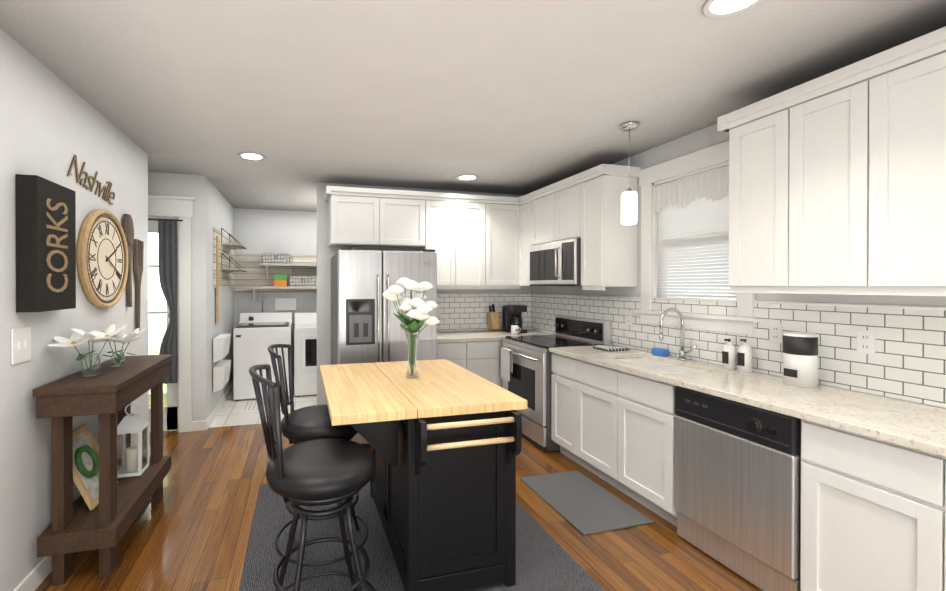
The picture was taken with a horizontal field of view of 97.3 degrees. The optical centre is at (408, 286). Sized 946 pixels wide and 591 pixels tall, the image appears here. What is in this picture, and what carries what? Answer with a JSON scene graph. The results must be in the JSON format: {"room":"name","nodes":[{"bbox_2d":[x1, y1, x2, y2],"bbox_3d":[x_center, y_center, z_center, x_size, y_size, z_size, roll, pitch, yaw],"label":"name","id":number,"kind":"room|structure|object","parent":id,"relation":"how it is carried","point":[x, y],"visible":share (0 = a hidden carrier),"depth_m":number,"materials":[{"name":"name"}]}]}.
{"room":"kitchen","nodes":[
{"label":"kitchen","id":0,"kind":"room"},
{"bbox_2d":[0,28,148,590],"bbox_3d":[-2.112,0.175,0.881,1.170,2.550,6.220,0,0,-15],"label":"wall","id":1,"kind":"structure","parent":0,"point":[52,124],"depth_m":2.03,"materials":[{"name":"grey paint"}]},
{"bbox_2d":[11,326,30,364],"bbox_3d":[-1.762,0.265,1.879,0.013,0.160,0.130,0,0,-15],"label":"switch plate","id":2,"kind":"object","parent":1,"relation":"attached to","point":[20,344],"visible":1,"depth_m":1.87,"materials":[{"name":"white plastic"}]},
{"bbox_2d":[13,556,51,590],"bbox_3d":[-1.478,1.400,0.806,0.014,0.100,5.500,0,0,-15],"label":"baseboard","id":3,"kind":"structure","parent":1,"relation":"attached to","point":[36,576],"depth_m":1.97,"materials":[{"name":"white wood"}]},
{"bbox_2d":[16,174,75,311],"bbox_3d":[-1.758,-0.195,2.012,0.087,0.620,0.330,0,0,-15],"label":"box sign","id":4,"kind":"object","parent":1,"relation":"attached to","point":[45,244],"visible":1,"depth_m":1.91,"materials":[{"name":"black wood"}]},
{"bbox_2d":[67,155,114,204],"bbox_3d":[-1.938,-0.649,2.533,0.008,0.196,0.591,0,0,-15],"label":"sign","id":5,"kind":"object","parent":1,"relation":"attached to","point":[91,186],"visible":0.94,"depth_m":2.50,"materials":[{"name":"brown wood"}]},
{"bbox_2d":[76,209,128,307],"bbox_3d":[-1.948,-0.178,2.650,0.044,0.632,0.632,0,0,-15],"label":"clock","id":6,"kind":"object","parent":1,"relation":"attached to","point":[102,261],"visible":1,"depth_m":2.59,"materials":[{"name":"brown wood"}]},
{"bbox_2d":[121,214,143,330],"bbox_3d":[-2.069,-0.093,3.104,0.034,0.873,0.367,0,0,-15],"label":"spoon","id":7,"kind":"object","parent":1,"relation":"attached to","point":[136,246],"visible":0.85,"depth_m":3.13,"materials":[{"name":"brown wood"}]},
{"bbox_2d":[208,179,235,416],"bbox_3d":[-2.336,0.156,5.047,0.120,2.550,1.710,0,0,-15],"label":"wall","id":8,"kind":"structure","parent":0,"point":[221,214],"depth_m":4.77,"materials":[{"name":"grey paint"}]},
{"bbox_2d":[204,382,232,429],"bbox_3d":[-2.248,1.381,4.985,0.022,0.100,1.804,0,0,-15],"label":"baseboard","id":9,"kind":"structure","parent":8,"relation":"attached to","point":[209,420],"depth_m":4.63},
{"bbox_2d":[213,334,230,391],"bbox_3d":[-2.090,0.843,4.634,0.117,0.580,0.420,0,0,-15],"label":"file holder","id":10,"kind":"object","parent":8,"relation":"attached to","point":[221,367],"visible":1,"depth_m":4.44,"materials":[{"name":"white plastic"}]},
{"bbox_2d":[213,227,234,292],"bbox_3d":[-2.301,-0.279,5.174,0.011,0.740,1.440,0,0,-15],"label":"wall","id":11,"kind":"structure","parent":8,"relation":"attached to","point":[226,278],"depth_m":5.02,"materials":[{"name":"beige wood"}]},
{"bbox_2d":[216,236,218,323],"bbox_3d":[-2.134,-0.077,4.602,0.017,0.980,0.070,0,0,-15],"label":"sign","id":12,"kind":"object","parent":11,"relation":"attached to","point":[217,279],"visible":1,"depth_m":4.57,"materials":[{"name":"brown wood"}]},
{"bbox_2d":[221,228,246,271],"bbox_3d":[-2.185,-0.449,5.187,0.226,0.509,0.559,0,0,-15],"label":"wire shelf","id":13,"kind":"object","parent":11,"relation":"attached to","point":[229,245],"visible":1,"depth_m":5.02,"materials":[{"name":"grey metal"}]},
{"bbox_2d":[148,383,316,432],"bbox_3d":[-1.840,1.458,5.214,3.900,0.064,1.890,0,0,-15],"label":"floor","id":14,"kind":"structure","parent":0,"point":[230,413],"depth_m":4.71,"materials":[{"name":"white tile"}]},
{"bbox_2d":[233,312,291,400],"bbox_3d":[-1.933,0.897,5.543,0.690,1.056,0.702,0,0,-15],"label":"washer","id":15,"kind":"object","parent":14,"relation":"on","point":[256,336],"visible":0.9,"depth_m":5.20,"materials":[{"name":"white metal"}]},
{"bbox_2d":[241,399,295,410],"bbox_3d":[-1.675,1.425,4.978,0.600,0.006,0.370,0,0,-15],"label":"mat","id":16,"kind":"object","parent":14,"relation":"on","point":[250,406],"visible":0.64,"depth_m":4.89,"materials":[{"name":"white fabric"}]},
{"bbox_2d":[294,312,316,396],"bbox_3d":[-1.225,0.901,5.722,0.690,1.046,0.716,0,0,-15],"label":"dryer","id":17,"kind":"object","parent":14,"relation":"on","point":[305,354],"visible":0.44,"depth_m":5.34,"materials":[{"name":"white metal"}]},
{"bbox_2d":[236,208,316,375],"bbox_3d":[-1.403,0.151,6.239,2.530,2.550,0.120,0,0,-15],"label":"wall","id":18,"kind":"structure","parent":0,"point":[256,231],"depth_m":6.03,"materials":[{"name":"grey paint"}]},
{"bbox_2d":[235,254,316,292],"bbox_3d":[-1.387,-0.284,6.172,2.287,0.740,0.012,0,0,-15],"label":"wall","id":19,"kind":"structure","parent":18,"relation":"attached to","point":[253,275],"depth_m":5.98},
{"bbox_2d":[246,263,316,302],"bbox_3d":[-1.271,-0.053,6.069,2.080,0.561,0.247,0,0,-15],"label":"shelf","id":20,"kind":"object","parent":19,"relation":"attached to","point":[267,265],"visible":0.4,"depth_m":5.83,"materials":[{"name":"white wood"}]},
{"bbox_2d":[262,254,290,262],"bbox_3d":[-1.890,-0.401,5.903,0.380,0.132,0.216,0,0,-15],"label":"basket","id":21,"kind":"object","parent":20,"relation":"on","point":[276,258],"visible":0.83,"depth_m":5.81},
{"bbox_2d":[274,275,286,285],"bbox_3d":[-1.831,-0.091,5.897,0.170,0.163,0.120,0,0,-15],"label":"box","id":22,"kind":"object","parent":20,"relation":"on","point":[280,280],"visible":1,"depth_m":5.84,"materials":[{"name":"cardboard"}]},
{"bbox_2d":[290,276,316,285],"bbox_3d":[-1.532,-0.081,5.999,0.380,0.142,0.216,0,0,-15],"label":"basket","id":23,"kind":"object","parent":20,"relation":"on","point":[303,280],"visible":0.94,"depth_m":5.90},
{"bbox_2d":[275,298,295,310],"bbox_3d":[-1.806,0.257,6.060,0.300,0.180,0.019,0,0,-15],"label":"washer outlet box","id":24,"kind":"object","parent":18,"relation":"attached to","point":[285,303],"depth_m":6.05,"materials":[{"name":"white plastic"}]},
{"bbox_2d":[148,172,530,420],"bbox_3d":[-0.884,0.159,4.483,5.140,2.550,0.120,0,0,-15],"label":"wall","id":25,"kind":"structure","parent":0,"point":[176,184],"depth_m":4.12,"materials":[{"name":"grey paint"}]},
{"bbox_2d":[148,220,177,431],"bbox_3d":[-2.668,0.379,3.993,0.786,2.093,0.121,0,0,-15],"label":"door","id":26,"kind":"structure","parent":25,"relation":"in","point":[170,415],"depth_m":4.09,"materials":[{"name":"silver metal"}]},
{"bbox_2d":[148,219,182,383],"bbox_3d":[-2.642,0.142,3.894,0.920,1.588,0.028,0,0,-15],"label":"door curtain","id":27,"kind":"object","parent":25,"relation":"hanging from","point":[167,245],"visible":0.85,"depth_m":3.98,"materials":[{"name":"fabric"}]},
{"bbox_2d":[148,195,194,432],"bbox_3d":[-2.667,0.276,3.990,1.120,2.320,0.165,0,0,-15],"label":"door frame","id":28,"kind":"structure","parent":25,"relation":"attached to","point":[171,207],"depth_m":4.05,"materials":[{"name":"white wood"}]},
{"bbox_2d":[328,190,387,247],"bbox_3d":[-0.547,-0.688,4.321,0.550,0.525,0.355,0,0,-15],"label":"upper cabinet","id":29,"kind":"object","parent":25,"relation":"attached to","point":[356,218],"depth_m":4.16,"materials":[{"name":"white wood"}]},
{"bbox_2d":[384,194,427,248],"bbox_3d":[-0.132,-0.689,4.430,0.551,0.525,0.355,0,0,-15],"label":"upper cabinet","id":30,"kind":"object","parent":25,"relation":"attached to","point":[407,213],"depth_m":4.29,"materials":[{"name":"white wood"}]},
{"bbox_2d":[416,194,463,285],"bbox_3d":[0.298,-0.479,4.544,0.462,0.945,0.355,0,0,-15],"label":"upper cabinet","id":31,"kind":"object","parent":25,"relation":"attached to","point":[445,214],"depth_m":4.40,"materials":[{"name":"white wood"}]},
{"bbox_2d":[464,198,479,285],"bbox_3d":[0.632,-0.480,4.632,0.472,0.945,0.355,0,0,-15],"label":"upper cabinet","id":32,"kind":"object","parent":25,"relation":"attached to","point":[471,205],"depth_m":4.47,"materials":[{"name":"white wood"}]},
{"bbox_2d":[437,293,528,331],"bbox_3d":[0.767,0.295,4.848,1.440,0.441,0.016,0,0,-15],"label":"tile backsplash","id":33,"kind":"structure","parent":25,"relation":"attached to","point":[458,311],"depth_m":4.84,"materials":[{"name":"white tile"}]},
{"bbox_2d":[480,198,515,285],"bbox_3d":[0.986,-0.480,4.708,0.495,0.945,0.388,0,0,-15],"label":"upper cabinet","id":34,"kind":"object","parent":25,"relation":"attached to","point":[497,215],"depth_m":4.55,"materials":[{"name":"white wood"}]},
{"bbox_2d":[35,424,761,590],"bbox_3d":[-0.142,1.477,1.437,5.260,0.060,6.280,0,0,-15],"label":"floor","id":35,"kind":"structure","parent":0,"point":[190,530],"depth_m":2.37,"materials":[{"name":"brown wood"}]},
{"bbox_2d":[33,354,172,585],"bbox_3d":[-1.704,0.959,2.409,0.345,0.966,0.920,0,0,-15],"label":"console table","id":36,"kind":"object","parent":35,"relation":"on","point":[108,394],"visible":0.96,"depth_m":2.04,"materials":[{"name":"brown wood"}]},
{"bbox_2d":[47,324,126,376],"bbox_3d":[-1.705,0.340,2.208,0.308,0.268,0.325,0,0,-15],"label":"flower arrangement","id":37,"kind":"object","parent":36,"relation":"on","point":[78,336],"visible":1,"depth_m":2.17,"materials":[{"name":"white plant"}]},
{"bbox_2d":[73,424,117,509],"bbox_3d":[-1.779,0.989,2.286,0.180,0.372,0.300,0,0,-15],"label":"picture frame","id":38,"kind":"object","parent":36,"relation":"on","point":[85,463],"visible":0.73,"depth_m":2.26,"materials":[{"name":"brown wood"}]},
{"bbox_2d":[89,327,145,366],"bbox_3d":[-1.748,0.358,2.478,0.299,0.228,0.275,0,0,-15],"label":"vase","id":39,"kind":"object","parent":36,"relation":"on","point":[122,338],"visible":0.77,"depth_m":2.44,"materials":[{"name":"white plant"}]},
{"bbox_2d":[117,404,149,477],"bbox_3d":[-1.755,0.958,2.613,0.156,0.434,0.156,0,0,-15],"label":"lantern","id":40,"kind":"object","parent":36,"relation":"on","point":[135,460],"visible":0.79,"depth_m":2.59,"materials":[{"name":"white metal"}]},
{"bbox_2d":[134,498,150,521],"bbox_3d":[-1.763,1.438,2.644,0.120,0.008,0.280,0,0,-15],"label":"floor vent","id":41,"kind":"object","parent":35,"relation":"in","point":[141,512],"visible":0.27,"depth_m":2.64,"materials":[{"name":"grey metal"}]},
{"bbox_2d":[331,247,436,446],"bbox_3d":[-0.271,0.539,4.062,0.910,1.768,0.910,0,0,-15],"label":"fridge","id":42,"kind":"object","parent":35,"relation":"on","point":[365,324],"visible":0.6,"depth_m":3.65,"materials":[{"name":"metal"}]},
{"bbox_2d":[239,481,604,590],"bbox_3d":[0.093,1.441,1.840,1.680,0.008,2.800,0,0,-15],"label":"area rug","id":43,"kind":"object","parent":35,"relation":"on","point":[545,561],"visible":0.5,"depth_m":2.20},
{"bbox_2d":[249,364,375,590],"bbox_3d":[-0.365,0.873,1.665,0.522,1.127,0.487,0,0,-15],"label":"stool","id":44,"kind":"object","parent":43,"relation":"on","point":[320,472],"visible":1,"depth_m":1.56,"materials":[{"name":"black leather"}]},
{"bbox_2d":[268,344,368,573],"bbox_3d":[-0.474,0.871,2.195,0.522,1.127,0.486,0,0,-15],"label":"stool","id":45,"kind":"object","parent":43,"relation":"on","point":[307,423],"visible":0.5,"depth_m":2.06,"materials":[{"name":"black leather"}]},
{"bbox_2d":[319,359,526,590],"bbox_3d":[-0.013,0.984,2.338,0.910,0.901,1.180,0,0,-15],"label":"kitchen island","id":46,"kind":"object","parent":43,"relation":"on","point":[442,438],"visible":1,"depth_m":1.93,"materials":[{"name":"black paint"}]},
{"bbox_2d":[382,277,439,378],"bbox_3d":[0.019,0.237,2.413,0.345,0.588,0.304,0,0,-15],"label":"vase","id":47,"kind":"object","parent":46,"relation":"on","point":[409,302],"visible":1,"depth_m":2.39,"materials":[{"name":"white plant"}]},
{"bbox_2d":[437,341,472,372],"bbox_3d":[0.363,0.994,4.447,0.451,0.879,0.588,0,0,-15],"label":"base cabinet","id":48,"kind":"object","parent":35,"relation":"on","point":[460,353],"depth_m":4.18,"materials":[{"name":"wood"}]},
{"bbox_2d":[473,341,500,386],"bbox_3d":[0.670,0.994,4.528,0.428,0.879,0.588,0,0,-15],"label":"base cabinet","id":49,"kind":"object","parent":35,"relation":"on","point":[486,354],"depth_m":4.27,"materials":[{"name":"wood"}]},
{"bbox_2d":[437,329,554,340],"bbox_3d":[0.858,0.537,4.560,1.468,0.035,0.598,0,0,-15],"label":"countertop","id":50,"kind":"structure","parent":49,"relation":"on","point":[485,335],"depth_m":4.39,"materials":[{"name":"beige stone"}]},
{"bbox_2d":[487,304,500,331],"bbox_3d":[0.987,0.358,4.763,0.100,0.318,0.167,0,0,-15],"label":"knife block","id":51,"kind":"object","parent":50,"relation":"on","point":[493,321],"visible":1,"depth_m":4.73,"materials":[{"name":"brown wood"}]},
{"bbox_2d":[502,305,526,332],"bbox_3d":[1.209,0.362,4.693,0.206,0.310,0.222,0,0,-15],"label":"coffee maker","id":52,"kind":"object","parent":50,"relation":"on","point":[511,314],"visible":0.92,"depth_m":4.63,"materials":[{"name":"black plastic"}]},
{"bbox_2d":[511,325,520,334],"bbox_3d":[1.173,0.471,4.477,0.114,0.095,0.081,0,0,-15],"label":"mug","id":53,"kind":"object","parent":50,"relation":"on","point":[514,330],"visible":1,"depth_m":4.44,"materials":[{"name":"white ceramic"}]},
{"bbox_2d":[501,341,552,387],"bbox_3d":[1.197,0.993,4.667,0.779,0.879,0.588,0,0,-15],"label":"base cabinet","id":54,"kind":"object","parent":35,"relation":"on","point":[501,341],"depth_m":4.33,"materials":[{"name":"wood"}]},
{"bbox_2d":[500,315,610,451],"bbox_3d":[1.373,0.873,3.985,0.763,1.125,0.746,0,0,-15],"label":"range","id":55,"kind":"object","parent":35,"relation":"on","point":[526,367],"visible":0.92,"depth_m":3.79,"materials":[{"name":"metal"}]},
{"bbox_2d":[551,353,568,456],"bbox_3d":[1.591,0.999,3.448,0.638,0.879,0.391,0,0,-15],"label":"base cabinet","id":56,"kind":"object","parent":35,"relation":"on","point":[560,365],"depth_m":3.45,"materials":[{"name":"wood"}]},
{"bbox_2d":[520,470,653,534],"bbox_3d":[1.165,1.435,2.795,0.500,0.012,0.720,0,0,-15],"label":"area rug","id":57,"kind":"object","parent":35,"relation":"on","point":[581,503],"visible":1,"depth_m":2.71,"materials":[{"name":"grey fabric"}]},
{"bbox_2d":[569,357,608,482],"bbox_3d":[1.681,1.000,3.107,0.638,0.879,0.557,0,0,-15],"label":"base cabinet","id":58,"kind":"object","parent":35,"relation":"on","point":[588,384],"depth_m":3.10,"materials":[{"name":"wood"}]},
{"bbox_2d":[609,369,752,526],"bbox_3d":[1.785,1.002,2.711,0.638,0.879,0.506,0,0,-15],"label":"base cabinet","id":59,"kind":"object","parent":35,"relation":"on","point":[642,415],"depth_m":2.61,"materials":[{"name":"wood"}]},
{"bbox_2d":[675,386,800,590],"bbox_3d":[1.903,1.001,2.165,0.653,0.862,0.600,0,0,-15],"label":"dishwasher","id":60,"kind":"object","parent":35,"relation":"on","point":[738,487],"visible":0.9,"depth_m":2.02,"materials":[{"name":"metal"}]},
{"bbox_2d":[795,417,908,590],"bbox_3d":[2.067,1.007,1.644,0.638,0.879,0.481,0,0,-15],"label":"base cabinet","id":61,"kind":"object","parent":35,"relation":"on","point":[873,492],"depth_m":1.62,"materials":[{"name":"wood"}]},
{"bbox_2d":[549,346,945,460],"bbox_3d":[1.884,0.547,2.267,0.653,0.035,2.820,0,0,-15],"label":"countertop","id":62,"kind":"structure","parent":61,"relation":"on","point":[910,425],"depth_m":1.92,"materials":[{"name":"beige stone"}]},
{"bbox_2d":[592,344,629,351],"bbox_3d":[1.688,0.508,3.435,0.220,0.030,0.180,0,0,-15],"label":"dish towel","id":63,"kind":"object","parent":62,"relation":"on","point":[611,347],"visible":1,"depth_m":3.38,"materials":[{"name":"white fabric"}]},
{"bbox_2d":[651,348,668,355],"bbox_3d":[1.925,0.499,3.146,0.070,0.050,0.100,0,0,-15],"label":"sponge","id":64,"kind":"object","parent":62,"relation":"on","point":[659,352],"visible":1,"depth_m":3.11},
{"bbox_2d":[617,357,708,372],"bbox_3d":[1.746,0.640,2.882,0.398,0.181,0.688,0,0,-15],"label":"sink","id":65,"kind":"object","parent":62,"relation":"in","point":[673,366],"depth_m":2.94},
{"bbox_2d":[659,308,696,359],"bbox_3d":[1.898,0.337,2.903,0.234,0.376,0.135,0,0,-15],"label":"faucet","id":66,"kind":"object","parent":62,"relation":"on","point":[682,353],"visible":1,"depth_m":2.94,"materials":[{"name":"silver metal"}]},
{"bbox_2d":[722,339,734,369],"bbox_3d":[2.049,0.429,2.630,0.067,0.194,0.064,0,0,-15],"label":"soap bottle","id":67,"kind":"object","parent":62,"relation":"on","point":[728,356],"visible":1,"depth_m":2.61,"materials":[{"name":"white plastic"}]},
{"bbox_2d":[737,339,751,372],"bbox_3d":[2.082,0.425,2.546,0.069,0.204,0.068,0,0,-15],"label":"soap bottle","id":68,"kind":"object","parent":62,"relation":"on","point":[744,358],"visible":1,"depth_m":2.52,"materials":[{"name":"white plastic"}]},
{"bbox_2d":[782,332,817,387],"bbox_3d":[2.101,0.388,2.210,0.142,0.280,0.139,0,0,-15],"label":"canister","id":69,"kind":"object","parent":62,"relation":"on","point":[800,358],"visible":1,"depth_m":2.16,"materials":[{"name":"white ceramic"}]},
{"bbox_2d":[909,449,945,590],"bbox_3d":[2.176,1.009,1.229,0.638,0.879,0.621,0,0,-15],"label":"base cabinet","id":70,"kind":"object","parent":35,"relation":"on","point":[927,475],"depth_m":1.43,"materials":[{"name":"wood"}]},
{"bbox_2d":[0,0,945,211],"bbox_3d":[-0.383,-1.137,2.340,5.260,0.060,8.170,0,0,-15],"label":"ceiling","id":71,"kind":"structure","parent":0,"point":[515,97],"depth_m":2.14,"materials":[{"name":"paint"}]},
{"bbox_2d":[239,152,264,160],"bbox_3d":[-1.330,-1.107,3.502,0.212,0.010,0.212,0,0,-15],"label":"recessed light","id":72,"kind":"object","parent":71,"relation":"in","point":[252,156],"visible":0.98,"depth_m":3.50,"materials":[{"name":"white"}]},
{"bbox_2d":[457,175,477,180],"bbox_3d":[0.599,-1.110,4.186,0.212,0.010,0.212,0,0,-15],"label":"recessed light","id":73,"kind":"object","parent":71,"relation":"in","point":[467,177],"visible":1,"depth_m":4.18,"materials":[{"name":"white"}]},
{"bbox_2d":[619,121,638,224],"bbox_3d":[1.509,-0.769,2.814,0.120,0.680,0.120,0,0,-15],"label":"pendant light","id":74,"kind":"object","parent":71,"relation":"hanging from","point":[629,207],"visible":1,"depth_m":2.78,"materials":[{"name":"white glass"}]},
{"bbox_2d":[702,0,762,17],"bbox_3d":[1.256,-1.098,1.577,0.212,0.010,0.212,0,0,-15],"label":"recessed light","id":75,"kind":"object","parent":71,"relation":"in","point":[719,8],"visible":1,"depth_m":1.62,"materials":[{"name":"white"}]},
{"bbox_2d":[531,124,945,408],"bbox_3d":[2.336,0.169,2.115,0.120,2.550,6.100,0,0,-15],"label":"wall","id":76,"kind":"structure","parent":0,"point":[706,137],"depth_m":2.96,"materials":[{"name":"grey paint"}]},
{"bbox_2d":[516,194,535,285],"bbox_3d":[1.436,-0.479,4.508,0.396,0.945,0.334,0,0,-15],"label":"upper cabinet","id":77,"kind":"object","parent":76,"relation":"attached to","point":[526,206],"depth_m":4.53,"materials":[{"name":"white wood"}]},
{"bbox_2d":[536,190,547,244],"bbox_3d":[1.540,-0.693,4.192,0.355,0.515,0.451,0,0,-15],"label":"upper cabinet","id":78,"kind":"object","parent":76,"relation":"attached to","point":[542,198],"depth_m":4.19,"materials":[{"name":"white wood"}]},
{"bbox_2d":[548,182,571,242],"bbox_3d":[1.624,-0.691,3.874,0.355,0.515,0.451,0,0,-15],"label":"upper cabinet","id":79,"kind":"object","parent":76,"relation":"attached to","point":[560,197],"depth_m":3.90,"materials":[{"name":"white wood"}]},
{"bbox_2d":[529,238,581,286],"bbox_3d":[1.536,-0.217,4.023,0.446,0.426,0.756,0,0,-15],"label":"microwave","id":80,"kind":"object","parent":79,"relation":"attached to","point":[556,263],"visible":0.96,"depth_m":3.85,"materials":[{"name":"metal"}]},
{"bbox_2d":[572,170,638,289],"bbox_3d":[1.707,-0.475,3.561,0.355,0.945,0.321,0,0,-15],"label":"upper cabinet","id":81,"kind":"object","parent":76,"relation":"attached to","point":[608,246],"depth_m":3.42,"materials":[{"name":"white wood"}]},
{"bbox_2d":[635,140,758,334],"bbox_3d":[2.082,-0.330,2.987,0.165,1.260,0.930,0,0,-15],"label":"window","id":82,"kind":"structure","parent":76,"relation":"in","point":[716,155],"depth_m":3.10,"materials":[{"name":"white wood"}]},
{"bbox_2d":[654,165,728,212],"bbox_3d":[2.043,-0.689,2.975,0.015,0.232,0.632,0,0,-15],"label":"window valance","id":83,"kind":"object","parent":82,"relation":"attached to","point":[713,184],"visible":0.92,"depth_m":2.96,"materials":[{"name":"white fabric"}]},
{"bbox_2d":[657,193,735,299],"bbox_3d":[2.070,-0.317,2.984,0.040,0.946,0.636,0,0,-15],"label":"window blind","id":84,"kind":"object","parent":82,"relation":"attached to","point":[687,231],"visible":0.52,"depth_m":2.97,"materials":[{"name":"white plastic"}]},
{"bbox_2d":[529,293,945,407],"bbox_3d":[2.027,0.303,3.017,0.017,0.441,4.200,0,0,-15],"label":"tile backsplash","id":85,"kind":"structure","parent":76,"relation":"attached to","point":[907,361],"depth_m":2.22,"materials":[{"name":"white tile"}]},
{"bbox_2d":[625,311,631,324],"bbox_3d":[1.887,0.268,3.528,0.008,0.116,0.070,0,0,-15],"label":"electrical outlet","id":86,"kind":"object","parent":85,"relation":"attached to","point":[628,317],"visible":1,"depth_m":3.52,"materials":[{"name":"white plastic"}]},
{"bbox_2d":[769,323,782,342],"bbox_3d":[2.174,0.273,2.435,0.008,0.116,0.070,0,0,-15],"label":"electrical outlet","id":87,"kind":"object","parent":85,"relation":"attached to","point":[775,332],"visible":0.94,"depth_m":2.43,"materials":[{"name":"white plastic"}]},
{"bbox_2d":[857,330,875,354],"bbox_3d":[2.276,0.274,2.048,0.008,0.116,0.070,0,0,-15],"label":"electrical outlet","id":88,"kind":"object","parent":85,"relation":"attached to","point":[866,341],"visible":1,"depth_m":2.04,"materials":[{"name":"white plastic"}]},
{"bbox_2d":[724,106,767,289],"bbox_3d":[2.056,-0.469,2.235,0.355,0.945,0.361,0,0,-15],"label":"upper cabinet","id":89,"kind":"object","parent":76,"relation":"attached to","point":[748,133],"depth_m":2.26,"materials":[{"name":"white wood"}]},
{"bbox_2d":[768,74,843,289],"bbox_3d":[2.125,-0.468,1.974,0.355,0.945,0.422,0,0,-15],"label":"upper cabinet","id":90,"kind":"object","parent":76,"relation":"attached to","point":[837,181],"depth_m":2.00,"materials":[{"name":"white wood"}]},
{"bbox_2d":[844,38,943,293],"bbox_3d":[2.201,-0.466,1.684,0.355,0.945,0.422,0,0,-15],"label":"upper cabinet","id":91,"kind":"object","parent":76,"relation":"attached to","point":[894,106],"depth_m":1.70,"materials":[{"name":"white wood"}]},
{"bbox_2d":[944,34,945,293],"bbox_3d":[2.278,-0.465,1.394,0.355,0.945,0.422,0,0,-15],"label":"upper cabinet","id":92,"kind":"object","parent":76,"relation":"attached to","point":[944,34],"depth_m":1.58,"materials":[{"name":"white wood"}]},
{"label":"outside","id":93,"kind":"structure","parent":0,"visible":0},
{"bbox_2d":[148,327,166,394],"bbox_3d":[-3.131,0.916,5.125,1.360,0.830,0.060,0,0,-15],"label":"porch railing","id":94,"kind":"object","parent":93,"point":[159,339],"depth_m":5.10,"materials":[{"name":"white wood"}]},
{"bbox_2d":[148,233,166,389],"bbox_3d":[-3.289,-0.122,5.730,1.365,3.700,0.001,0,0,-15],"label":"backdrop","id":95,"kind":"structure","parent":93,"point":[152,271],"depth_m":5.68,"materials":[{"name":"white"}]},
{"bbox_2d":[667,247,729,298],"bbox_3d":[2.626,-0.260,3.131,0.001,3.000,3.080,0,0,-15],"label":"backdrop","id":96,"kind":"structure","parent":93,"point":[703,277],"depth_m":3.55,"materials":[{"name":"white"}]}
]}

